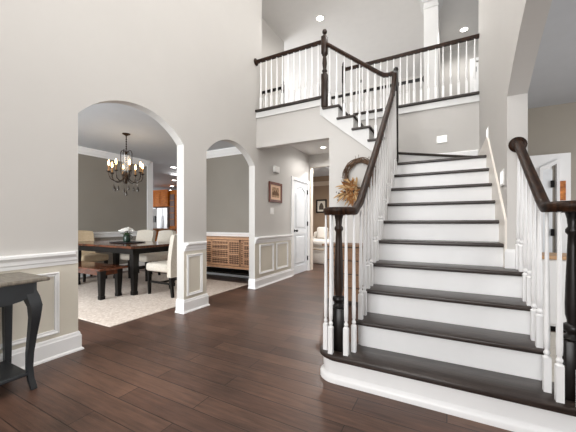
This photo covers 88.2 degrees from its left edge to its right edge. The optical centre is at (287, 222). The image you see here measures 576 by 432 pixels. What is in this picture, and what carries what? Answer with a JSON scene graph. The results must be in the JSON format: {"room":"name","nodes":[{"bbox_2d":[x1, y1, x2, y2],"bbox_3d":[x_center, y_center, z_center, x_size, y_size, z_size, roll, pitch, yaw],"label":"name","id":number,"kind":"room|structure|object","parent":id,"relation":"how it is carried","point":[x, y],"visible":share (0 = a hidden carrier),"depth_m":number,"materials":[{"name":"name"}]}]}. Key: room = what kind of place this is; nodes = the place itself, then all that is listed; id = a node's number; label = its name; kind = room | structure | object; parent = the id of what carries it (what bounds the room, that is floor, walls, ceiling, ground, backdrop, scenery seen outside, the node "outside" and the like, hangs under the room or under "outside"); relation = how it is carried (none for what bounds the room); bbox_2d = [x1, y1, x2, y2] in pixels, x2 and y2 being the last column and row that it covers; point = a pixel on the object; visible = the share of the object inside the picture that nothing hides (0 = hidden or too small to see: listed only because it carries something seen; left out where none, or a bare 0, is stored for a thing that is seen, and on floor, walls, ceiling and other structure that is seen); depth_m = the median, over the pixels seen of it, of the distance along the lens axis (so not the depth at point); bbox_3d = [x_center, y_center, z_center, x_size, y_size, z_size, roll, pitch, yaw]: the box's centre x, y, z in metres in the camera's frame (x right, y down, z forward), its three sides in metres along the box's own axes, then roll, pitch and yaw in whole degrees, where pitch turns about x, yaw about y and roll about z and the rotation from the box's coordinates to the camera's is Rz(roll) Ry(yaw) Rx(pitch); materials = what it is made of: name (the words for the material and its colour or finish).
{"room":"house entrance hall","nodes":[
{"label":"house entrance hall","id":0,"kind":"room"},
{"bbox_2d":[78,154,146,263],"bbox_3d":[-4.923,-0.220,5.043,0.120,2.680,5.850,0,0,28],"label":"wall","id":1,"kind":"structure","parent":0,"point":[101,208],"depth_m":6.63,"materials":[{"name":"beige paint"}]},
{"bbox_2d":[93,231,248,237],"bbox_3d":[-3.278,0.260,4.106,3.665,0.120,5.750,0,0,28],"label":"trim","id":2,"kind":"structure","parent":1,"relation":"attached to","point":[96,234],"depth_m":6.44,"materials":[{"name":"white paint"}]},
{"bbox_2d":[0,0,308,299],"bbox_3d":[-2.218,-1.630,2.076,0.120,5.500,11.570,0,0,28],"label":"wall","id":3,"kind":"structure","parent":0,"point":[189,66],"depth_m":3.00,"materials":[{"name":"grey paint"}]},
{"bbox_2d":[0,242,287,349],"bbox_3d":[-1.921,0.652,2.479,0.020,0.535,8.160,0,0,28],"label":"trim","id":4,"kind":"structure","parent":3,"relation":"attached to","point":[56,275],"depth_m":2.48,"materials":[{"name":"white paint"}]},
{"bbox_2d":[0,240,290,353],"bbox_3d":[-2.367,0.655,1.669,0.002,0.610,10.309,0,0,28],"label":"wainscoting","id":5,"kind":"structure","parent":3,"relation":"attached to","point":[68,272],"depth_m":2.56,"materials":[{"name":"beige paint"}]},
{"bbox_2d":[0,262,291,369],"bbox_3d":[-3.800,1.038,2.968,3.819,0.165,11.250,0,0,28],"label":"baseboard","id":6,"kind":"structure","parent":3,"relation":"attached to","point":[51,349],"depth_m":2.60,"materials":[{"name":"white paint"}]},
{"bbox_2d":[0,235,292,271],"bbox_3d":[-2.348,0.300,1.658,0.045,0.110,10.310,0,0,28],"label":"trim","id":7,"kind":"structure","parent":3,"relation":"attached to","point":[14,262],"depth_m":2.43,"materials":[{"name":"white paint"}]},
{"bbox_2d":[78,146,241,165],"bbox_3d":[-3.278,-1.490,4.106,3.665,0.140,5.750,0,0,28],"label":"trim","id":8,"kind":"structure","parent":3,"relation":"attached to","point":[81,150],"depth_m":6.41,"materials":[{"name":"white paint"}]},
{"bbox_2d":[269,181,281,202],"bbox_3d":[-0.233,-0.575,5.636,0.022,0.380,0.480,0,0,28],"label":"framed picture","id":9,"kind":"object","parent":3,"relation":"attached to","point":[275,189],"visible":1,"depth_m":5.63,"materials":[{"name":"brown wood"}]},
{"bbox_2d":[272,187,278,197],"bbox_3d":[-0.233,-0.575,5.636,0.001,0.190,0.260,0,0,28],"label":"print","id":10,"kind":"object","parent":9,"relation":"attached to","point":[275,190],"depth_m":5.63},
{"bbox_2d":[273,166,279,173],"bbox_3d":[-0.221,-1.002,5.630,0.050,0.135,0.180,0,0,28],"label":"door chime","id":11,"kind":"object","parent":3,"relation":"attached to","point":[276,169],"visible":1,"depth_m":5.59,"materials":[{"name":"white plastic"}]},
{"bbox_2d":[291,176,309,275],"bbox_3d":[0.245,0.070,6.639,0.120,2.100,0.920,0,0,28],"label":"trim","id":12,"kind":"structure","parent":3,"relation":"attached to","point":[293,178],"depth_m":6.35,"materials":[{"name":"white paint"}]},
{"bbox_2d":[294,180,307,274],"bbox_3d":[0.297,0.100,6.620,0.119,2.020,0.745,0,0,28],"label":"door","id":13,"kind":"structure","parent":3,"relation":"in","point":[300,189],"depth_m":6.62,"materials":[{"name":"paint"}]},
{"bbox_2d":[310,167,312,269],"bbox_3d":[0.562,-0.095,7.081,0.012,2.430,0.142,0,0,28],"label":"trim","id":14,"kind":"structure","parent":3,"relation":"attached to","point":[311,169],"depth_m":7.06,"materials":[{"name":"white wood"}]},
{"bbox_2d":[78,103,328,190],"bbox_3d":[-4.878,-1.570,7.837,10.005,0.020,11.180,0,0,28],"label":"ceiling","id":15,"kind":"structure","parent":0,"point":[101,126],"depth_m":5.56,"materials":[{"name":"paint"}]},
{"bbox_2d":[107,133,144,195],"bbox_3d":[-2.832,-1.012,5.200,0.562,1.095,0.559,0,0,28],"label":"chandelier","id":16,"kind":"object","parent":15,"relation":"hanging from","point":[125,176],"visible":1,"depth_m":5.19,"materials":[{"name":"brown metal"}]},
{"bbox_2d":[206,154,248,232],"bbox_3d":[-1.294,-0.220,6.374,2.305,2.680,0.120,0,0,28],"label":"wall","id":17,"kind":"structure","parent":0,"point":[227,177],"depth_m":6.30,"materials":[{"name":"beige paint"}]},
{"bbox_2d":[147,161,152,229],"bbox_3d":[-2.942,-0.220,7.244,1.540,2.679,0.160,0,0,28],"label":"trim","id":18,"kind":"structure","parent":17,"relation":"attached to","point":[150,167],"depth_m":7.55,"materials":[{"name":"white paint"}]},
{"bbox_2d":[262,18,283,107],"bbox_3d":[-0.598,-3.150,6.387,0.120,2.460,1.900,0,0,28],"label":"wall","id":19,"kind":"structure","parent":0,"point":[272,44],"depth_m":6.65,"materials":[{"name":"grey paint"}]},
{"bbox_2d":[0,261,564,431],"bbox_3d":[-2.136,1.170,4.488,18.000,0.100,16.100,0,0,28],"label":"floor","id":20,"kind":"structure","parent":0,"point":[248,360],"depth_m":2.10,"materials":[{"name":"brown wood"}]},
{"bbox_2d":[0,272,49,389],"bbox_3d":[-2.117,0.747,1.620,0.462,0.754,1.200,0,0,28],"label":"console table","id":21,"kind":"object","parent":20,"relation":"on","point":[15,287],"visible":1,"depth_m":1.99,"materials":[{"name":"grey wood"}]},
{"bbox_2d":[0,361,27,385],"bbox_3d":[-2.122,1.008,1.631,0.360,0.025,0.995,0,0,28],"label":"shelf","id":22,"kind":"object","parent":21,"relation":"attached to","point":[9,372],"depth_m":1.97,"materials":[{"name":"paint"}]},
{"bbox_2d":[153,209,156,227],"bbox_3d":[-5.645,0.270,12.642,0.920,1.700,0.630,0,0,28],"label":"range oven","id":23,"kind":"object","parent":20,"relation":"on","point":[154,210],"visible":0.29,"depth_m":12.21,"materials":[{"name":"metal"}]},
{"bbox_2d":[78,271,247,326],"bbox_3d":[-2.685,1.114,5.020,3.130,0.012,2.520,0,0,28],"label":"rug","id":24,"kind":"object","parent":20,"relation":"on","point":[111,311],"visible":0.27,"depth_m":4.29,"materials":[{"name":"beige carpet"}]},
{"bbox_2d":[78,230,108,281],"bbox_3d":[-3.975,0.630,5.868,0.685,0.955,0.500,0,0,28],"label":"dining chair","id":25,"kind":"object","parent":24,"relation":"on","point":[90,256],"visible":0.48,"depth_m":5.89,"materials":[{"name":"beige fabric"}]},
{"bbox_2d":[78,260,127,299],"bbox_3d":[-3.292,0.881,4.743,1.720,0.453,0.420,0,0,28],"label":"bench","id":26,"kind":"object","parent":24,"relation":"on","point":[101,270],"visible":0.52,"depth_m":4.41,"materials":[{"name":"brown wood"}]},
{"bbox_2d":[78,240,174,295],"bbox_3d":[-2.902,0.728,5.249,1.930,0.760,1.020,0,0,28],"label":"dining table","id":27,"kind":"object","parent":24,"relation":"on","point":[133,249],"visible":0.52,"depth_m":4.76,"materials":[{"name":"brown wood"}]},
{"bbox_2d":[109,241,143,243],"bbox_3d":[-2.827,0.340,5.232,0.480,0.014,0.360,0,0,28],"label":"serving tray","id":28,"kind":"object","parent":27,"relation":"on","point":[116,241],"visible":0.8,"depth_m":5.15,"materials":[{"name":"stone"}]},
{"bbox_2d":[118,227,134,241],"bbox_3d":[-2.835,0.202,5.220,0.276,0.263,0.267,0,0,28],"label":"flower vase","id":29,"kind":"object","parent":28,"relation":"on","point":[126,236],"visible":1,"depth_m":5.17,"materials":[{"name":"green ceramic"}]},
{"bbox_2d":[119,230,155,277],"bbox_3d":[-3.221,0.630,6.284,0.500,0.955,0.685,0,0,25],"label":"dining chair","id":30,"kind":"object","parent":24,"relation":"on","point":[142,235],"visible":0.3,"depth_m":6.44,"materials":[{"name":"beige fabric"}]},
{"bbox_2d":[139,230,175,280],"bbox_3d":[-2.682,0.630,5.996,0.500,0.955,0.685,0,0,34],"label":"dining chair","id":31,"kind":"object","parent":24,"relation":"on","point":[164,235],"visible":0.57,"depth_m":5.94,"materials":[{"name":"beige fabric"}]},
{"bbox_2d":[146,234,176,297],"bbox_3d":[-1.806,0.630,4.675,0.685,0.955,0.500,0,0,28],"label":"dining chair","id":32,"kind":"object","parent":24,"relation":"on","point":[169,266],"visible":0.59,"depth_m":4.40,"materials":[{"name":"beige fabric"}]},
{"bbox_2d":[157,207,169,227],"bbox_3d":[-4.956,0.250,12.256,0.620,1.740,0.660,0,0,28],"label":"fridge","id":33,"kind":"object","parent":20,"relation":"on","point":[163,214],"visible":0.42,"depth_m":11.95,"materials":[{"name":"metal"}]},
{"bbox_2d":[153,228,176,240],"bbox_3d":[-4.044,0.660,9.931,2.220,0.920,0.820,0,0,28],"label":"kitchen island","id":34,"kind":"object","parent":20,"relation":"on","point":[157,230],"visible":0.1,"depth_m":9.64,"materials":[{"name":"brown wood"}]},
{"bbox_2d":[153,228,176,230],"bbox_3d":[-4.044,0.220,9.931,2.220,0.040,0.820,0,0,28],"label":"island countertop","id":35,"kind":"structure","parent":34,"relation":"on","point":[153,228],"depth_m":9.55,"materials":[{"name":"stone"}]},
{"bbox_2d":[169,190,176,228],"bbox_3d":[-3.923,-0.090,11.738,1.590,2.420,0.600,0,0,28],"label":"tall cabinet","id":36,"kind":"object","parent":20,"relation":"on","point":[173,193],"visible":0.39,"depth_m":11.76,"materials":[{"name":"brown wood"}]},
{"bbox_2d":[153,189,169,207],"bbox_3d":[-5.443,-0.995,12.511,1.800,0.670,0.670,0,0,28],"label":"upper cabinet","id":37,"kind":"object","parent":36,"relation":"attached to","point":[161,198],"visible":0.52,"depth_m":12.03,"materials":[{"name":"brown wood"}]},
{"bbox_2d":[206,236,248,275],"bbox_3d":[-1.321,0.701,6.022,1.930,0.838,0.495,0,0,28],"label":"sideboard","id":38,"kind":"object","parent":20,"relation":"on","point":[225,252],"visible":0.57,"depth_m":5.70,"materials":[{"name":"brown wood"}]},
{"bbox_2d":[207,267,248,275],"bbox_3d":[-1.310,0.975,6.042,1.790,0.030,0.380,0,0,28],"label":"shelf","id":39,"kind":"object","parent":38,"relation":"attached to","point":[209,269],"depth_m":5.89,"materials":[{"name":"black paint"}]},
{"bbox_2d":[313,231,328,263],"bbox_3d":[1.265,0.690,8.407,1.800,0.860,1.180,0,0,28],"label":"sofa","id":40,"kind":"object","parent":20,"relation":"on","point":[318,249],"visible":0.22,"depth_m":8.02,"materials":[{"name":"beige fabric"}]},
{"bbox_2d":[313,238,328,246],"bbox_3d":[1.260,0.555,8.240,1.450,0.190,0.880,0,0,28],"label":"seat cushion","id":41,"kind":"object","parent":40,"relation":"on","point":[317,242],"depth_m":8.01,"materials":[{"name":"white fabric"}]},
{"bbox_2d":[317,227,327,238],"bbox_3d":[1.014,0.290,8.723,0.340,0.340,0.160,0,0,28],"label":"pillow","id":42,"kind":"object","parent":40,"relation":"on","point":[320,230],"visible":0.72,"depth_m":8.65,"materials":[{"name":"white fabric"}]},
{"bbox_2d":[322,242,366,303],"bbox_3d":[0.831,0.705,4.130,0.630,0.830,0.382,0,0,28],"label":"dresser","id":43,"kind":"object","parent":20,"relation":"on","point":[349,245],"visible":0.16,"depth_m":3.95,"materials":[{"name":"brown wood"}]},
{"bbox_2d":[320,99,575,431],"bbox_3d":[1.258,-0.382,3.376,2.435,3.004,3.200,0,0,28],"label":"staircase","id":44,"kind":"structure","parent":20,"relation":"on","point":[445,328],"depth_m":2.19,"materials":[{"name":"paint"}]},
{"bbox_2d":[321,29,397,355],"bbox_3d":[0.486,-0.994,3.272,1.105,3.847,2.276,0,0,28],"label":"stair railing","id":45,"kind":"object","parent":44,"relation":"on","point":[335,332],"visible":1,"depth_m":2.48,"materials":[{"name":"paint"}]},
{"bbox_2d":[508,137,575,403],"bbox_3d":[1.648,0.130,1.876,0.257,1.599,0.926,0,0,26],"label":"stair railing","id":46,"kind":"object","parent":44,"relation":"on","point":[528,250],"visible":1,"depth_m":1.64,"materials":[{"name":"paint"}]},
{"bbox_2d":[541,252,566,332],"bbox_3d":[3.477,0.730,2.875,1.840,0.780,0.490,0,0,28],"label":"base cabinet","id":47,"kind":"object","parent":20,"relation":"on","point":[552,256],"visible":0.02,"depth_m":3.03,"materials":[{"name":"white paint"}]},
{"bbox_2d":[549,332,563,381],"bbox_3d":[3.321,1.114,1.841,2.880,0.012,1.480,0,0,28],"label":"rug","id":48,"kind":"object","parent":20,"relation":"on","point":[552,349],"visible":0.02,"depth_m":2.58,"materials":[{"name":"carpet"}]},
{"bbox_2d":[290,140,328,154],"bbox_3d":[0.620,-1.610,5.861,1.315,0.020,2.220,0,0,28],"label":"ceiling","id":49,"kind":"structure","parent":0,"point":[313,148],"depth_m":6.31,"materials":[{"name":"paint"}]},
{"bbox_2d":[256,99,382,242],"bbox_3d":[0.482,-0.390,4.607,2.255,3.020,0.120,0,0,28],"label":"wall","id":50,"kind":"structure","parent":0,"point":[343,148],"depth_m":4.46,"materials":[{"name":"grey paint"}]},
{"bbox_2d":[256,100,319,118],"bbox_3d":[0.006,-1.827,4.778,1.255,0.095,0.028,0,0,28],"label":"trim","id":51,"kind":"structure","parent":50,"relation":"attached to","point":[316,103],"depth_m":4.76,"materials":[{"name":"paint"}]},
{"bbox_2d":[334,155,375,206],"bbox_3d":[0.947,-0.569,4.166,0.647,0.782,0.172,0,0,28],"label":"wreath","id":52,"kind":"object","parent":50,"relation":"attached to","point":[351,191],"visible":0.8,"depth_m":4.19,"materials":[{"name":"brown plant"}]},
{"bbox_2d":[313,176,328,233],"bbox_3d":[1.549,-0.235,9.786,6.500,2.710,0.120,0,0,28],"label":"wall","id":53,"kind":"structure","parent":0,"point":[319,192],"depth_m":9.98,"materials":[{"name":"beige paint"}]},
{"bbox_2d":[313,181,328,185],"bbox_3d":[1.511,-1.310,9.716,6.500,0.140,0.040,0,0,28],"label":"trim","id":54,"kind":"structure","parent":53,"relation":"attached to","point":[321,183],"depth_m":9.90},
{"bbox_2d":[316,199,326,212],"bbox_3d":[1.116,-0.555,9.932,0.380,0.450,0.030,0,0,28],"label":"framed picture","id":55,"kind":"object","parent":53,"relation":"attached to","point":[321,204],"visible":0.85,"depth_m":9.93},
{"bbox_2d":[262,0,478,102],"bbox_3d":[-0.152,-4.430,3.427,13.500,0.100,16.100,0,0,28],"label":"ceiling","id":56,"kind":"structure","parent":0,"point":[367,30],"depth_m":6.76,"materials":[{"name":"paint"}]},
{"bbox_2d":[316,15,323,20],"bbox_3d":[0.684,-4.373,6.347,0.184,0.012,0.184,0,0,28],"label":"recessed light","id":57,"kind":"object","parent":56,"relation":"in","point":[319,17],"visible":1,"depth_m":6.35,"materials":[{"name":"white plastic"}]},
{"bbox_2d":[459,27,468,31],"bbox_3d":[3.980,-4.373,6.717,0.184,0.012,0.184,0,0,28],"label":"recessed light","id":58,"kind":"object","parent":56,"relation":"in","point":[463,29],"visible":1,"depth_m":6.71,"materials":[{"name":"white plastic"}]},
{"bbox_2d":[331,74,423,113],"bbox_3d":[3.013,-3.005,9.344,13.500,2.750,0.120,0,0,28],"label":"wall","id":59,"kind":"structure","parent":0,"point":[347,99],"depth_m":9.30,"materials":[{"name":"grey paint"}]},
{"bbox_2d":[309,34,478,180],"bbox_3d":[3.625,-1.630,6.646,5.875,5.500,2.300,0,0,28],"label":"wall","id":60,"kind":"structure","parent":0,"point":[470,49],"depth_m":7.43,"materials":[{"name":"grey paint"}]},
{"bbox_2d":[420,0,442,100],"bbox_3d":[2.718,-3.150,5.634,0.390,2.460,0.490,0,0,28],"label":"column","id":61,"kind":"structure","parent":60,"relation":"attached to","point":[430,9],"depth_m":5.49,"materials":[{"name":"paint"}]},
{"bbox_2d":[470,57,478,92],"bbox_3d":[4.904,-2.980,7.113,0.940,2.120,0.030,0,0,28],"label":"trim","id":62,"kind":"structure","parent":60,"relation":"attached to","point":[477,58],"depth_m":7.30,"materials":[{"name":"white paint"}]},
{"bbox_2d":[476,62,478,90],"bbox_3d":[4.923,-2.935,7.159,0.770,2.030,0.070,0,0,28],"label":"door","id":63,"kind":"structure","parent":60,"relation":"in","point":[477,63],"depth_m":7.30,"materials":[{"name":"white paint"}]},
{"bbox_2d":[357,95,575,199],"bbox_3d":[3.964,-0.390,3.828,6.620,3.020,0.150,0,0,28],"label":"wall","id":64,"kind":"structure","parent":0,"point":[418,131],"depth_m":4.42,"materials":[{"name":"grey paint"}]},
{"bbox_2d":[255,91,479,115],"bbox_3d":[1.146,-1.903,4.745,3.295,0.035,1.090,0,0,28],"label":"trim","id":65,"kind":"structure","parent":64,"relation":"attached to","point":[476,92],"depth_m":4.69,"materials":[{"name":"white wood"}]},
{"bbox_2d":[254,40,320,108],"bbox_3d":[-0.016,-2.360,4.783,1.210,0.880,0.120,0,0,28],"label":"balcony railing","id":66,"kind":"object","parent":65,"relation":"on","point":[316,43],"visible":0.97,"depth_m":4.75,"materials":[{"name":"paint"}]},
{"bbox_2d":[342,34,478,112],"bbox_3d":[1.888,-2.360,4.842,2.074,1.040,0.061,0,0,28],"label":"balcony railing","id":67,"kind":"object","parent":65,"relation":"on","point":[476,36],"visible":0.84,"depth_m":4.71,"materials":[{"name":"paint"}]},
{"bbox_2d":[356,95,478,120],"bbox_3d":[1.903,-1.827,4.830,2.040,0.095,0.028,0,0,28],"label":"trim","id":68,"kind":"structure","parent":64,"relation":"attached to","point":[470,99],"depth_m":4.64,"materials":[{"name":"paint"}]},
{"bbox_2d":[436,135,446,143],"bbox_3d":[2.373,-1.290,4.585,0.150,0.116,0.016,0,0,28],"label":"step light","id":69,"kind":"object","parent":64,"relation":"attached to","point":[443,138],"visible":1,"depth_m":4.58,"materials":[{"name":"white plastic"}]},
{"bbox_2d":[543,165,555,252],"bbox_3d":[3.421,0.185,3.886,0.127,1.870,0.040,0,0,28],"label":"door","id":70,"kind":"structure","parent":64,"relation":"in","point":[549,175],"depth_m":3.88,"materials":[{"name":"paint"}]},
{"bbox_2d":[530,153,570,252],"bbox_3d":[3.367,0.110,4.017,0.650,2.020,0.140,0,0,28],"label":"trim","id":71,"kind":"structure","parent":64,"relation":"attached to","point":[538,161],"depth_m":3.84,"materials":[{"name":"white paint"}]},
{"bbox_2d":[560,181,565,199],"bbox_3d":[3.529,-0.415,3.836,0.085,0.250,0.024,0,0,28],"label":"painting","id":72,"kind":"object","parent":64,"relation":"attached to","point":[562,183],"visible":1,"depth_m":3.82,"materials":[{"name":"fabric"}]},
{"bbox_2d":[479,0,551,248],"bbox_3d":[0.496,-1.630,-0.101,0.130,5.500,10.290,0,0,28],"label":"wall","id":73,"kind":"structure","parent":0,"point":[510,31],"depth_m":2.34,"materials":[{"name":"grey paint"}]},
{"bbox_2d":[486,126,488,137],"bbox_3d":[2.308,-1.028,3.438,0.012,0.136,0.150,0,0,28],"label":"step light","id":74,"kind":"object","parent":73,"relation":"attached to","point":[487,130],"visible":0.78,"depth_m":3.39,"materials":[{"name":"white plastic"}]},
{"bbox_2d":[500,169,503,186],"bbox_3d":[1.817,-0.380,2.521,0.012,0.136,0.150,0,0,28],"label":"step light","id":75,"kind":"object","parent":73,"relation":"attached to","point":[501,171],"visible":1,"depth_m":2.51,"materials":[{"name":"white plastic"}]},
{"bbox_2d":[505,249,514,268],"bbox_3d":[1.785,0.283,2.312,0.158,0.150,0.018,0,0,28],"label":"baseboard","id":76,"kind":"structure","parent":73,"relation":"attached to","point":[509,253],"depth_m":2.33,"materials":[{"name":"white paint"}]},
{"bbox_2d":[528,0,575,108],"bbox_3d":[3.084,-1.590,-0.118,4.450,0.020,7.700,0,0,28],"label":"ceiling","id":77,"kind":"structure","parent":0,"point":[553,79],"depth_m":2.91,"materials":[{"name":"paint"}]},
{"bbox_3d":[2.813,-1.764,5.895,6.600,0.288,4.390,0,0,28],"label":"floor","id":78,"kind":"structure","parent":0,"visible":0},
{"bbox_2d":[262,81,283,107],"bbox_3d":[-0.324,-2.410,6.184,0.555,0.980,0.061,0,0,28],"label":"balcony railing","id":79,"kind":"object","parent":78,"relation":"on","point":[279,88],"visible":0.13,"depth_m":6.14,"materials":[{"name":"paint"}]},
{"bbox_2d":[331,75,423,111],"bbox_3d":[1.720,-2.375,6.111,1.969,0.910,0.120,0,0,28],"label":"balcony railing","id":80,"kind":"object","parent":78,"relation":"on","point":[403,83],"visible":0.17,"depth_m":6.04,"materials":[{"name":"paint"}]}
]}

